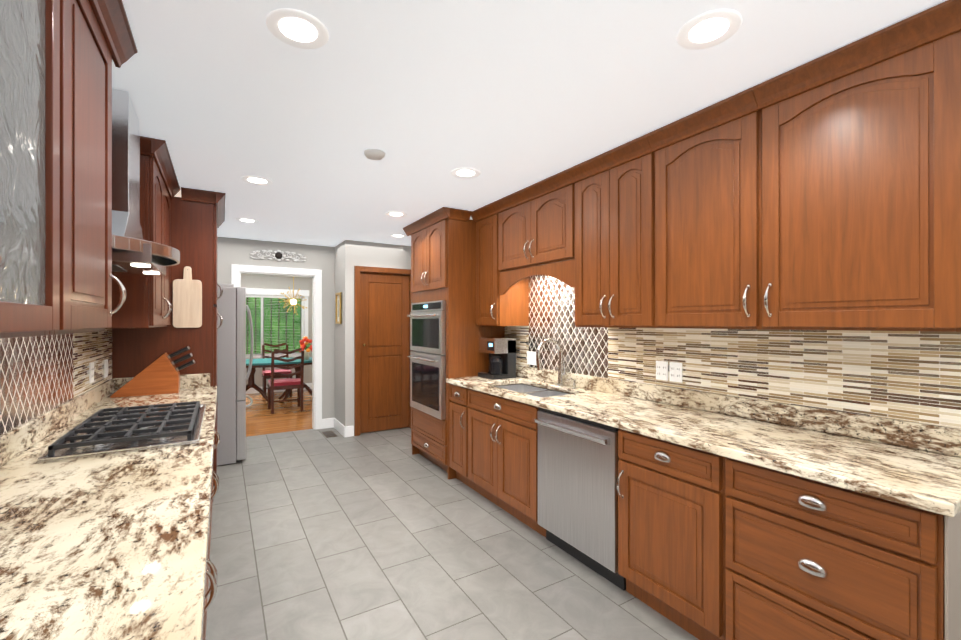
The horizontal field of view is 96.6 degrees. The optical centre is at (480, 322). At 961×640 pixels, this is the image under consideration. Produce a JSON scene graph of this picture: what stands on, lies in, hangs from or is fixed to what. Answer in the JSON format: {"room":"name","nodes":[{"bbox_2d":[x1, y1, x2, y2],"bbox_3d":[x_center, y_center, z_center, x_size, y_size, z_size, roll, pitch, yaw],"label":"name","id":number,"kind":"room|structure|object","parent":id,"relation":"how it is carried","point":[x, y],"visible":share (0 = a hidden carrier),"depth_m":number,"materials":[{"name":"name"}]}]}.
{"room":"kitchen","nodes":[
{"label":"kitchen","id":0,"kind":"room"},
{"bbox_2d":[217,237,334,418],"bbox_3d":[-2.856,0.199,5.337,1.985,2.440,0.120,0,0,-31],"label":"wall","id":1,"kind":"structure","parent":0,"point":[237,251],"depth_m":5.66,"materials":[{"name":"grey paint"}]},
{"bbox_2d":[231,264,321,429],"bbox_3d":[-2.595,0.359,5.495,1.045,2.120,0.156,0,0,-31],"label":"door frame","id":2,"kind":"structure","parent":1,"relation":"attached to","point":[237,271],"depth_m":5.66,"materials":[{"name":"white paint"}]},
{"bbox_2d":[250,250,305,261],"bbox_3d":[-2.555,-0.846,5.424,0.660,0.146,0.040,0,0,-31],"label":"scroll","id":3,"kind":"object","parent":1,"relation":"attached to","point":[278,255],"visible":1,"depth_m":5.41,"materials":[{"name":"grey"}]},
{"bbox_2d":[241,274,311,386],"bbox_3d":[-4.408,0.201,8.682,5.500,2.440,0.120,0,0,-31],"label":"wall","id":4,"kind":"structure","parent":0,"point":[269,282],"depth_m":8.81,"materials":[{"name":"beige paint"}]},
{"bbox_2d":[246,288,308,358],"bbox_3d":[-4.746,0.061,8.440,2.570,1.480,0.145,0,0,-31],"label":"window","id":5,"kind":"structure","parent":4,"relation":"in","point":[278,292],"depth_m":8.80,"materials":[{"name":"white paint"}]},
{"bbox_2d":[246,295,301,315],"bbox_3d":[-4.207,-0.338,8.754,1.016,0.402,0.035,0,0,-31],"label":"window blinds","id":6,"kind":"object","parent":5,"relation":"attached to","point":[282,297],"depth_m":8.71,"materials":[{"name":"white paint"}]},
{"bbox_2d":[256,334,295,352],"bbox_3d":[-4.181,0.437,8.769,0.723,0.386,0.035,0,0,-31],"label":"window blinds","id":7,"kind":"object","parent":5,"relation":"attached to","point":[256,334],"depth_m":8.77,"materials":[{"name":"white paint"}]},
{"bbox_2d":[260,326,301,338],"bbox_3d":[-4.101,0.212,8.818,0.769,0.256,0.035,0,0,-31],"label":"window blinds","id":8,"kind":"object","parent":5,"relation":"attached to","point":[260,326],"depth_m":8.87,"materials":[{"name":"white paint"}]},
{"bbox_2d":[246,383,311,393],"bbox_3d":[-4.373,1.356,8.623,5.500,0.130,0.015,0,0,-31],"label":"baseboard","id":9,"kind":"structure","parent":4,"relation":"attached to","point":[251,391],"depth_m":8.64,"materials":[{"name":"white paint"}]},
{"bbox_2d":[335,240,410,426],"bbox_3d":[-1.370,0.199,5.821,1.060,2.440,0.590,0,0,-31],"label":"wall","id":10,"kind":"structure","parent":0,"point":[350,255],"depth_m":5.42,"materials":[{"name":"grey paint"}]},
{"bbox_2d":[322,418,353,436],"bbox_3d":[-2.626,1.353,5.052,2.085,0.130,0.605,0,0,-31],"label":"baseboard","id":11,"kind":"structure","parent":10,"relation":"attached to","point":[341,428],"depth_m":5.54,"materials":[{"name":"white paint"}]},
{"bbox_2d":[335,292,341,323],"bbox_3d":[-1.836,-0.181,5.540,0.025,0.400,0.250,0,0,-31],"label":"picture frame","id":12,"kind":"object","parent":10,"relation":"attached to","point":[338,308],"visible":1,"depth_m":5.56,"materials":[{"name":"gold metal"}]},
{"bbox_2d":[354,266,411,435],"bbox_3d":[-1.246,0.356,5.597,0.820,2.125,0.120,0,0,-31],"label":"door frame","id":13,"kind":"structure","parent":10,"relation":"attached to","point":[358,270],"depth_m":5.36,"materials":[{"name":"brown wood"}]},
{"bbox_2d":[360,273,408,432],"bbox_3d":[-1.240,0.391,5.591,0.662,2.032,0.072,0,0,-31],"label":"pantry door","id":14,"kind":"structure","parent":10,"relation":"in","point":[384,353],"depth_m":5.59,"materials":[{"name":"brown wood"}]},
{"bbox_2d":[206,389,698,639],"bbox_3d":[-1.480,1.468,3.837,5.900,0.100,11.600,0,0,-31],"label":"floor","id":15,"kind":"structure","parent":0,"point":[317,534],"depth_m":2.58,"materials":[{"name":"grey tile"}]},
{"bbox_2d":[112,187,225,485],"bbox_3d":[-2.574,0.201,3.632,0.699,2.434,1.044,0,0,-31],"label":"tall cabinet","id":16,"kind":"object","parent":15,"relation":"on","point":[197,218],"visible":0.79,"depth_m":3.30,"materials":[{"name":"brown wood"}]},
{"bbox_2d":[173,266,201,327],"bbox_3d":[-2.243,-0.193,3.279,0.185,0.470,0.024,0,0,-31],"label":"cutting board","id":17,"kind":"object","parent":16,"relation":"hanging from","point":[187,301],"visible":1,"depth_m":3.27,"materials":[{"name":"brown wood"}]},
{"bbox_2d":[202,519,217,639],"bbox_3d":[-1.120,0.978,1.192,0.663,0.875,0.798,0,0,-31],"label":"base cabinet","id":18,"kind":"object","parent":15,"relation":"on","point":[212,576],"visible":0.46,"depth_m":1.33,"materials":[{"name":"brown wood"}]},
{"bbox_2d":[205,445,218,639],"bbox_3d":[-1.619,0.979,2.018,0.663,0.875,1.128,0,0,-31],"label":"base cabinet","id":19,"kind":"object","parent":15,"relation":"on","point":[215,477],"visible":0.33,"depth_m":2.15,"materials":[{"name":"brown wood"}]},
{"bbox_2d":[0,373,217,639],"bbox_3d":[-1.070,0.468,1.092,0.645,0.141,4.976,0,0,-31],"label":"countertop","id":20,"kind":"structure","parent":19,"relation":"on","point":[110,547],"depth_m":1.02,"materials":[{"name":"stone"}]},
{"bbox_2d":[37,401,205,462],"bbox_3d":[-1.602,0.472,2.029,0.480,0.057,0.910,0,0,-31],"label":"gas cooktop","id":21,"kind":"object","parent":20,"relation":"in","point":[100,432],"visible":1,"depth_m":1.81,"materials":[{"name":"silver metal"}]},
{"bbox_2d":[110,346,194,397],"bbox_3d":[-2.286,0.337,3.012,0.466,0.328,0.130,0,0,-31],"label":"knife block","id":22,"kind":"object","parent":20,"relation":"on","point":[160,375],"visible":1,"depth_m":2.97,"materials":[{"name":"brown wood"}]},
{"bbox_2d":[211,410,219,523],"bbox_3d":[-2.131,0.980,2.865,0.663,0.875,0.846,0,0,-31],"label":"base cabinet","id":23,"kind":"object","parent":15,"relation":"on","point":[218,439],"visible":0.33,"depth_m":2.99,"materials":[{"name":"brown wood"}]},
{"bbox_2d":[217,284,253,465],"bbox_3d":[-2.933,0.518,4.513,0.951,1.800,0.910,0,0,-31],"label":"refrigerator","id":24,"kind":"object","parent":15,"relation":"on","point":[232,376],"visible":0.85,"depth_m":4.26,"materials":[{"name":"grey metal"}]},
{"bbox_2d":[262,343,291,397],"bbox_3d":[-3.976,0.916,8.355,0.500,1.009,0.514,0,0,-31],"label":"dining chair","id":25,"kind":"object","parent":15,"relation":"on","point":[266,374],"visible":0.42,"depth_m":8.28,"materials":[{"name":"brown wood"}]},
{"bbox_2d":[246,357,311,402],"bbox_3d":[-3.644,1.046,7.612,1.700,0.741,1.100,0,0,-31],"label":"dining table","id":26,"kind":"object","parent":15,"relation":"on","point":[262,363],"visible":0.56,"depth_m":7.38,"materials":[{"name":"teal"}]},
{"bbox_2d":[296,336,311,359],"bbox_3d":[-3.134,0.462,7.685,0.348,0.426,0.360,0,0,-31],"label":"flowers","id":27,"kind":"object","parent":26,"relation":"on","point":[306,346],"visible":0.85,"depth_m":7.63,"materials":[{"name":"red plant"}]},
{"bbox_2d":[267,348,303,413],"bbox_3d":[-3.136,0.915,6.906,0.500,1.009,0.514,0,0,-31],"label":"dining chair","id":28,"kind":"object","parent":15,"relation":"on","point":[286,383],"visible":1,"depth_m":6.78,"materials":[{"name":"brown wood"}]},
{"bbox_2d":[322,431,336,437],"bbox_3d":[-1.917,1.416,5.425,0.125,0.005,0.310,0,0,-31],"label":"floor vent","id":29,"kind":"object","parent":15,"relation":"in","point":[327,434],"visible":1,"depth_m":5.39,"materials":[{"name":"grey metal"}]},
{"bbox_2d":[403,207,504,479],"bbox_3d":[-0.284,0.201,4.368,0.699,2.434,0.994,0,0,-31],"label":"tall cabinet","id":30,"kind":"object","parent":15,"relation":"on","point":[443,253],"visible":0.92,"depth_m":3.97,"materials":[{"name":"brown wood"}]},
{"bbox_2d":[407,300,445,419],"bbox_3d":[-0.301,0.343,4.357,0.686,1.088,0.746,0,0,-31],"label":"double wall oven","id":31,"kind":"object","parent":30,"relation":"in","point":[427,356],"visible":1,"depth_m":4.12,"materials":[{"name":"grey metal"}]},
{"bbox_2d":[449,384,474,489],"bbox_3d":[0.045,0.980,3.858,0.663,0.875,0.338,0,0,-31],"label":"base cabinet","id":32,"kind":"object","parent":15,"relation":"on","point":[458,430],"visible":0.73,"depth_m":3.69,"materials":[{"name":"brown wood"}]},
{"bbox_2d":[468,389,545,537],"bbox_3d":[0.373,0.980,3.315,0.663,0.875,0.928,0,0,-31],"label":"base cabinet","id":33,"kind":"object","parent":15,"relation":"on","point":[502,453],"visible":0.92,"depth_m":3.10,"materials":[{"name":"brown wood"}]},
{"bbox_2d":[446,365,960,516],"bbox_3d":[0.771,0.469,2.675,0.645,0.141,3.113,0,0,-31],"label":"countertop","id":34,"kind":"structure","parent":33,"relation":"on","point":[913,464],"depth_m":1.86,"materials":[{"name":"stone"}]},
{"bbox_2d":[478,337,515,379],"bbox_3d":[0.148,0.322,3.928,0.240,0.360,0.270,0,0,-31],"label":"coffee maker","id":35,"kind":"object","parent":34,"relation":"on","point":[501,351],"visible":0.98,"depth_m":3.84,"materials":[{"name":"black plastic"}]},
{"bbox_2d":[495,384,569,396],"bbox_3d":[0.389,0.642,3.320,0.448,0.200,0.840,0,0,-31],"label":"double-bowl sink","id":36,"kind":"object","parent":34,"relation":"in","point":[533,390],"visible":0.06,"depth_m":3.58,"materials":[{"name":"silver metal"}]},
{"bbox_2d":[536,338,565,385],"bbox_3d":[0.556,0.311,3.319,0.278,0.380,0.107,0,0,-31],"label":"gooseneck faucet","id":37,"kind":"object","parent":34,"relation":"on","point":[561,372],"visible":1,"depth_m":3.35,"materials":[{"name":"silver metal"}]},
{"bbox_2d":[567,378,576,388],"bbox_3d":[0.696,0.461,3.248,0.091,0.080,0.039,0,0,-31],"label":"soap dispenser","id":38,"kind":"object","parent":34,"relation":"on","point":[574,383],"visible":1,"depth_m":3.25,"materials":[{"name":"silver metal"}]},
{"bbox_2d":[534,407,625,590],"bbox_3d":[0.771,0.983,2.636,0.652,0.868,0.635,0,0,-31],"label":"dishwasher","id":39,"kind":"object","parent":15,"relation":"on","point":[578,458],"visible":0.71,"depth_m":2.43,"materials":[{"name":"grey metal"}]},
{"bbox_2d":[616,429,724,639],"bbox_3d":[1.089,0.979,2.131,0.663,0.875,0.549,0,0,-31],"label":"base cabinet","id":40,"kind":"object","parent":15,"relation":"on","point":[671,531],"visible":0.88,"depth_m":1.94,"materials":[{"name":"brown wood"}]},
{"bbox_2d":[725,457,960,639],"bbox_3d":[1.403,0.979,1.630,0.642,0.875,0.631,0,0,-31],"label":"base cabinet","id":41,"kind":"object","parent":15,"relation":"on","point":[807,559],"visible":0.83,"depth_m":1.44,"materials":[{"name":"brown wood"}]},
{"bbox_2d":[112,0,946,246],"bbox_3d":[-1.480,-1.052,3.839,5.900,0.060,11.600,0,0,-31],"label":"ceiling","id":42,"kind":"structure","parent":0,"point":[505,98],"depth_m":1.87,"materials":[{"name":"white paint"}]},
{"bbox_2d":[236,218,258,222],"bbox_3d":[-2.337,-1.018,4.290,0.204,0.007,0.204,0,0,-31],"label":"recessed light","id":43,"kind":"object","parent":42,"relation":"in","point":[246,220],"visible":1,"depth_m":4.28,"materials":[{"name":"white plastic"}]},
{"bbox_2d":[241,175,272,185],"bbox_3d":[-1.608,-1.019,3.084,0.204,0.007,0.204,0,0,-31],"label":"recessed light","id":44,"kind":"object","parent":42,"relation":"in","point":[257,180],"visible":1,"depth_m":3.08,"materials":[{"name":"white plastic"}]},
{"bbox_2d":[279,277,306,314],"bbox_3d":[-3.299,-0.570,7.571,0.462,0.880,0.477,0,0,-31],"label":"chandelier","id":45,"kind":"object","parent":42,"relation":"hanging from","point":[293,301],"visible":1,"depth_m":7.57,"materials":[{"name":"gold metal"}]},
{"bbox_2d":[266,8,328,48],"bbox_3d":[-0.637,-1.020,1.497,0.204,0.007,0.204,0,0,-31],"label":"recessed light","id":46,"kind":"object","parent":42,"relation":"in","point":[297,28],"visible":1,"depth_m":1.49,"materials":[{"name":"white plastic"}]},
{"bbox_2d":[364,149,384,159],"bbox_3d":[-0.639,-1.009,2.583,0.128,0.027,0.128,0,0,-31],"label":"smoke detector","id":47,"kind":"object","parent":42,"relation":"attached to","point":[374,154],"visible":1,"depth_m":2.55,"materials":[{"name":"white plastic"}]},
{"bbox_2d":[385,211,406,216],"bbox_3d":[-0.796,-1.019,4.042,0.204,0.007,0.204,0,0,-31],"label":"recessed light","id":48,"kind":"object","parent":42,"relation":"in","point":[395,214],"visible":0.98,"depth_m":4.04,"materials":[{"name":"white plastic"}]},
{"bbox_2d":[389,234,406,237],"bbox_3d":[-0.971,-1.018,5.046,0.204,0.007,0.204,0,0,-31],"label":"recessed light","id":49,"kind":"object","parent":42,"relation":"in","point":[397,235],"visible":0.96,"depth_m":5.03,"materials":[{"name":"white plastic"}]},
{"bbox_2d":[451,167,479,178],"bbox_3d":[-0.101,-1.020,2.931,0.204,0.007,0.204,0,0,-31],"label":"recessed light","id":50,"kind":"object","parent":42,"relation":"in","point":[465,173],"visible":1,"depth_m":2.93,"materials":[{"name":"white"}]},
{"bbox_2d":[676,9,742,49],"bbox_3d":[0.798,-1.020,1.500,0.204,0.007,0.204,0,0,-31],"label":"recessed light","id":51,"kind":"object","parent":42,"relation":"in","point":[709,29],"visible":1,"depth_m":1.49,"materials":[{"name":"white plastic"}]},
{"bbox_2d":[547,369,957,428],"bbox_3d":[0.932,0.197,3.154,0.120,2.440,7.775,0,0,-31],"label":"wall","id":52,"kind":"structure","parent":0,"point":[784,403],"depth_m":2.05,"materials":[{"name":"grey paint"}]},
{"bbox_2d":[471,203,528,325],"bbox_3d":[0.167,-0.492,3.907,0.404,1.049,0.381,0,0,-31],"label":"upper cabinet","id":53,"kind":"object","parent":52,"relation":"attached to","point":[509,307],"visible":0.77,"depth_m":3.79,"materials":[{"name":"brown wood"}]},
{"bbox_2d":[492,170,574,294],"bbox_3d":[0.506,-0.627,3.347,0.404,0.779,0.925,0,0,-31],"label":"upper cabinet","id":54,"kind":"object","parent":52,"relation":"attached to","point":[536,228],"visible":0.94,"depth_m":3.19,"materials":[{"name":"brown wood"}]},
{"bbox_2d":[567,134,655,327],"bbox_3d":[0.906,-0.493,2.684,0.404,1.049,0.622,0,0,-31],"label":"upper cabinet","id":55,"kind":"object","parent":52,"relation":"attached to","point":[614,237],"visible":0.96,"depth_m":2.56,"materials":[{"name":"brown wood"}]},
{"bbox_2d":[646,87,761,328],"bbox_3d":[1.207,-0.493,2.187,0.404,1.049,0.539,0,0,-31],"label":"upper cabinet","id":56,"kind":"object","parent":52,"relation":"attached to","point":[708,217],"visible":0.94,"depth_m":2.07,"materials":[{"name":"brown wood"}]},
{"bbox_2d":[505,275,960,428],"bbox_3d":[1.043,-0.015,2.839,0.009,0.826,3.112,0,0,-31],"label":"backsplash","id":57,"kind":"structure","parent":52,"relation":"attached to","point":[912,376],"depth_m":2.13,"materials":[{"name":"tile"}]},
{"bbox_2d":[527,351,535,364],"bbox_3d":[0.463,0.318,3.779,0.009,0.118,0.168,0,0,-31],"label":"light switch","id":58,"kind":"object","parent":57,"relation":"attached to","point":[531,357],"visible":0.71,"depth_m":3.79,"materials":[{"name":"white plastic"}]},
{"bbox_2d":[656,361,667,380],"bbox_3d":[1.133,0.302,2.673,0.008,0.118,0.082,0,0,-31],"label":"electrical outlet","id":59,"kind":"object","parent":57,"relation":"attached to","point":[661,370],"visible":1,"depth_m":2.67,"materials":[{"name":"white plastic"}]},
{"bbox_2d":[669,362,681,382],"bbox_3d":[1.182,0.302,2.592,0.008,0.118,0.082,0,0,-31],"label":"electrical outlet","id":60,"kind":"object","parent":57,"relation":"attached to","point":[675,371],"visible":1,"depth_m":2.59,"materials":[{"name":"white plastic"}]},
{"bbox_2d":[752,0,960,331],"bbox_3d":[1.522,-0.493,1.666,0.404,1.049,0.676,0,0,-31],"label":"upper cabinet","id":61,"kind":"object","parent":52,"relation":"attached to","point":[861,184],"visible":1,"depth_m":1.56,"materials":[{"name":"brown wood"}]},
{"bbox_3d":[-1.777,0.196,1.517,0.120,2.440,7.775,0,0,-31],"label":"wall","id":62,"kind":"structure","parent":0,"visible":0},
{"bbox_2d":[0,0,59,338],"bbox_3d":[-0.866,-0.494,0.523,0.404,1.049,1.020,0,0,-31],"label":"upper cabinet","id":63,"kind":"object","parent":62,"relation":"attached to","point":[29,168],"visible":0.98,"depth_m":0.89,"materials":[{"name":"brown wood"}]},
{"bbox_2d":[0,328,111,434],"bbox_3d":[-1.336,0.076,0.917,0.009,0.641,4.952,0,0,-31],"label":"backsplash","id":64,"kind":"structure","parent":62,"relation":"attached to","point":[40,375],"depth_m":1.89,"materials":[{"name":"tile"}]},
{"bbox_2d":[89,362,93,382],"bbox_3d":[-2.308,0.299,2.543,0.008,0.118,0.082,0,0,-31],"label":"electrical outlet","id":65,"kind":"object","parent":64,"relation":"attached to","point":[91,372],"visible":0.98,"depth_m":2.52,"materials":[{"name":"white plastic"}]},
{"bbox_2d":[104,359,107,377],"bbox_3d":[-2.499,0.307,2.860,0.009,0.118,0.082,0,0,-31],"label":"electrical outlet","id":66,"kind":"object","parent":64,"relation":"attached to","point":[105,368],"visible":0.98,"depth_m":2.84,"materials":[{"name":"white plastic"}]},
{"bbox_2d":[49,0,137,334],"bbox_3d":[-1.293,-0.494,1.228,0.404,1.049,0.625,0,0,-31],"label":"upper cabinet","id":67,"kind":"object","parent":62,"relation":"attached to","point":[96,37],"visible":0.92,"depth_m":1.24,"materials":[{"name":"brown wood"}]},
{"bbox_2d":[112,88,179,274],"bbox_3d":[-1.690,-0.633,1.976,0.497,0.770,0.899,0,0,-31],"label":"range hood","id":68,"kind":"object","parent":62,"relation":"attached to","point":[133,252],"visible":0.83,"depth_m":1.88,"materials":[{"name":"silver metal"}]},
{"bbox_2d":[112,136,180,327],"bbox_3d":[-2.197,-0.493,2.724,0.404,1.049,1.018,0,0,-31],"label":"upper cabinet","id":69,"kind":"object","parent":62,"relation":"attached to","point":[147,304],"visible":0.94,"depth_m":2.42,"materials":[{"name":"brown wood"}]},
{"bbox_3d":[-10.611,1.853,19.233,42.000,0.050,24.000,0,0,-31],"label":"lawn","id":70,"kind":"structure","parent":0,"visible":0},
{"bbox_2d":[246,297,300,353],"bbox_3d":[-11.697,-5.370,21.036,46.000,14.400,0.200,0,0,-31],"label":"trees","id":71,"kind":"object","parent":70,"relation":"on","point":[291,318],"depth_m":21.66,"materials":[{"name":"green plant"}]}
]}

